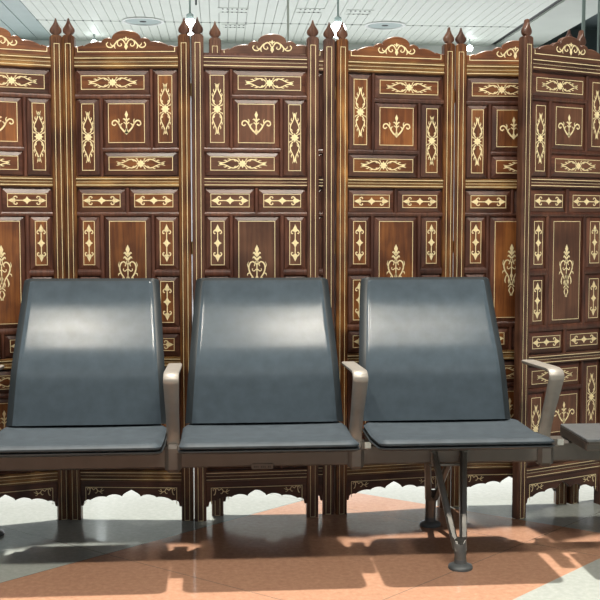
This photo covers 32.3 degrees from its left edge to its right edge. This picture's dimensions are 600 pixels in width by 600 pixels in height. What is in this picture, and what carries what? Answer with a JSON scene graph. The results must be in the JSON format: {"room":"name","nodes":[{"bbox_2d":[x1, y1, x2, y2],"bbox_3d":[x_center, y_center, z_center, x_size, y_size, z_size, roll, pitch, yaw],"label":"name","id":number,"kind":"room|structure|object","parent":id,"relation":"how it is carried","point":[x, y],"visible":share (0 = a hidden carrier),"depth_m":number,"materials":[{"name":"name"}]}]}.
{"room":"airport waiting area","nodes":[
{"label":"airport waiting area","id":0,"kind":"room"},
{"bbox_2d":[0,0,556,45],"bbox_3d":[-2.643,-3.870,12.340,12.260,0.060,8.500,0,4,-4],"label":"ceiling","id":1,"kind":"structure","parent":0,"point":[431,14],"depth_m":14.68,"materials":[{"name":"white paint"}]},
{"bbox_2d":[122,17,163,25],"bbox_3d":[-2.265,-4.014,14.933,0.610,0.022,0.610,0,4,-4],"label":"recessed light","id":2,"kind":"object","parent":1,"relation":"in","point":[135,21],"visible":1,"depth_m":14.94,"materials":[{"name":"white paint"}]},
{"bbox_2d":[185,0,194,34],"bbox_3d":[-1.352,-3.563,12.713,0.200,0.606,0.200,0,4,-4],"label":"pendant lamp","id":3,"kind":"object","parent":1,"relation":"hanging from","point":[190,21],"visible":0.49,"depth_m":12.68,"materials":[{"name":"white glass"}]},
{"bbox_2d":[218,8,248,12],"bbox_3d":[-0.915,-3.969,14.185,0.410,0.006,0.320,0,4,-4],"label":"ceiling vent","id":4,"kind":"object","parent":1,"relation":"in","point":[218,8],"visible":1,"depth_m":14.11,"materials":[{"name":"white metal"}]},
{"bbox_2d":[222,24,246,27],"bbox_3d":[-0.971,-4.049,15.306,0.370,0.006,0.270,0,4,-4],"label":"ceiling vent","id":5,"kind":"object","parent":1,"relation":"in","point":[222,24],"visible":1,"depth_m":15.23,"materials":[{"name":"white metal"}]},
{"bbox_2d":[37,19,508,27],"bbox_3d":[-0.335,-4.042,15.120,6.914,0.014,0.040,0,4,-4],"label":"trim","id":6,"kind":"structure","parent":1,"relation":"attached to","point":[64,19],"depth_m":15.10,"materials":[{"name":"grey metal"}]},
{"bbox_2d":[287,0,288,41],"bbox_3d":[-0.137,-3.102,11.834,0.026,1.400,0.025,0,4,-4],"label":"hanging rod","id":7,"kind":"object","parent":1,"relation":"hanging from","point":[287,0],"visible":0.48,"depth_m":11.82,"materials":[{"name":"grey metal"}]},
{"bbox_2d":[295,8,323,12],"bbox_3d":[0.132,-3.970,14.206,0.380,0.006,0.300,0,4,-4],"label":"ceiling vent","id":8,"kind":"object","parent":1,"relation":"in","point":[296,8],"visible":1,"depth_m":14.11,"materials":[{"name":"white metal"}]},
{"bbox_2d":[331,0,345,37],"bbox_3d":[0.472,-3.568,12.853,0.200,0.616,0.200,0,4,-4],"label":"pendant lamp","id":9,"kind":"object","parent":1,"relation":"hanging from","point":[335,26],"visible":0.53,"depth_m":12.82,"materials":[{"name":"white glass"}]},
{"bbox_2d":[344,10,373,14],"bbox_3d":[0.817,-3.978,14.318,0.373,0.006,0.320,0,4,-4],"label":"ceiling vent","id":10,"kind":"object","parent":1,"relation":"in","point":[346,10],"visible":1,"depth_m":14.25,"materials":[{"name":"white metal"}]},
{"bbox_2d":[364,21,405,29],"bbox_3d":[1.251,-4.036,15.233,0.610,0.022,0.610,0,4,-4],"label":"recessed light","id":11,"kind":"object","parent":1,"relation":"in","point":[379,25],"visible":1,"depth_m":15.23,"materials":[{"name":"white paint"}]},
{"bbox_2d":[467,39,472,51],"bbox_3d":[2.690,-4.037,16.409,0.100,0.188,0.100,0,4,-4],"label":"pendant lamp","id":12,"kind":"object","parent":1,"relation":"hanging from","point":[469,47],"visible":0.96,"depth_m":16.39,"materials":[{"name":"white"}]},
{"bbox_2d":[581,0,585,35],"bbox_3d":[3.393,-3.492,12.380,0.044,1.300,0.042,0,4,-4],"label":"hanging rod","id":13,"kind":"object","parent":1,"relation":"hanging from","point":[583,1],"visible":0.48,"depth_m":12.37,"materials":[{"name":"grey metal"}]},
{"bbox_2d":[0,477,599,599],"bbox_3d":[1.035,0.672,6.161,21.000,0.120,24.000,0,4,-4],"label":"floor","id":14,"kind":"structure","parent":0,"point":[129,546],"depth_m":3.37,"materials":[{"name":"tile"}]},
{"bbox_2d":[0,17,318,521],"bbox_3d":[-0.807,-0.092,3.603,1.754,1.770,0.163,0,4,-4],"label":"folding screen","id":15,"kind":"object","parent":14,"relation":"on","point":[104,173],"visible":0.58,"depth_m":3.62,"materials":[{"name":"brown wood"}]},
{"bbox_2d":[0,277,599,571],"bbox_3d":[0.187,0.376,3.336,3.732,0.875,0.582,0,4,-4],"label":"bench","id":16,"kind":"object","parent":14,"relation":"on","point":[91,387],"visible":1,"depth_m":3.39,"materials":[{"name":"grey metal"}]},
{"bbox_2d":[209,21,585,515],"bbox_3d":[0.558,-0.109,3.834,1.775,1.770,0.153,-1,4,-12],"label":"folding screen","id":17,"kind":"object","parent":14,"relation":"on","point":[418,147],"visible":0.31,"depth_m":3.76,"materials":[{"name":"brown wood"}]},
{"bbox_2d":[512,19,599,518],"bbox_3d":[1.172,-0.106,3.801,0.840,1.770,0.190,-1,4,-8],"label":"folding screen","id":18,"kind":"object","parent":14,"relation":"on","point":[557,277],"visible":0.86,"depth_m":3.73,"materials":[{"name":"brown wood"}]},
{"bbox_2d":[30,29,599,54],"bbox_3d":[-0.215,-4.050,16.888,17.800,1.070,0.200,0,4,-4],"label":"wall","id":19,"kind":"structure","parent":0,"point":[436,49],"depth_m":16.98,"materials":[{"name":"white paint"}]},
{"bbox_2d":[191,99,192,268],"bbox_3d":[-2.178,-1.833,16.875,1.980,3.350,0.120,0,4,-4],"label":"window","id":20,"kind":"structure","parent":19,"relation":"in","point":[191,99],"depth_m":16.83,"materials":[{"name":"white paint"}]},
{"bbox_2d":[492,0,561,44],"bbox_3d":[3.504,-3.949,12.808,0.070,0.090,8.500,0,4,-4],"label":"trim","id":21,"kind":"structure","parent":19,"relation":"attached to","point":[557,1],"depth_m":14.97,"materials":[{"name":"grey metal"}]},
{"bbox_2d":[495,0,597,46],"bbox_3d":[3.897,-3.936,12.840,0.720,0.120,8.500,0,4,-4],"label":"trim","id":22,"kind":"structure","parent":19,"relation":"attached to","point":[566,14],"depth_m":14.90,"materials":[{"name":"paint"}]},
{"bbox_2d":[571,13,597,28],"bbox_3d":[6.624,-4.250,13.027,4.750,0.120,8.500,0,4,-4],"label":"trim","id":23,"kind":"structure","parent":19,"relation":"attached to","point":[590,23],"depth_m":16.74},
{"bbox_2d":[597,0,599,52],"bbox_3d":[3.551,-3.186,12.313,0.028,1.900,0.027,0,4,-4],"label":"hanging rod","id":24,"kind":"object","parent":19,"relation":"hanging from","point":[598,21],"visible":0.48,"depth_m":12.30,"materials":[{"name":"grey metal"}]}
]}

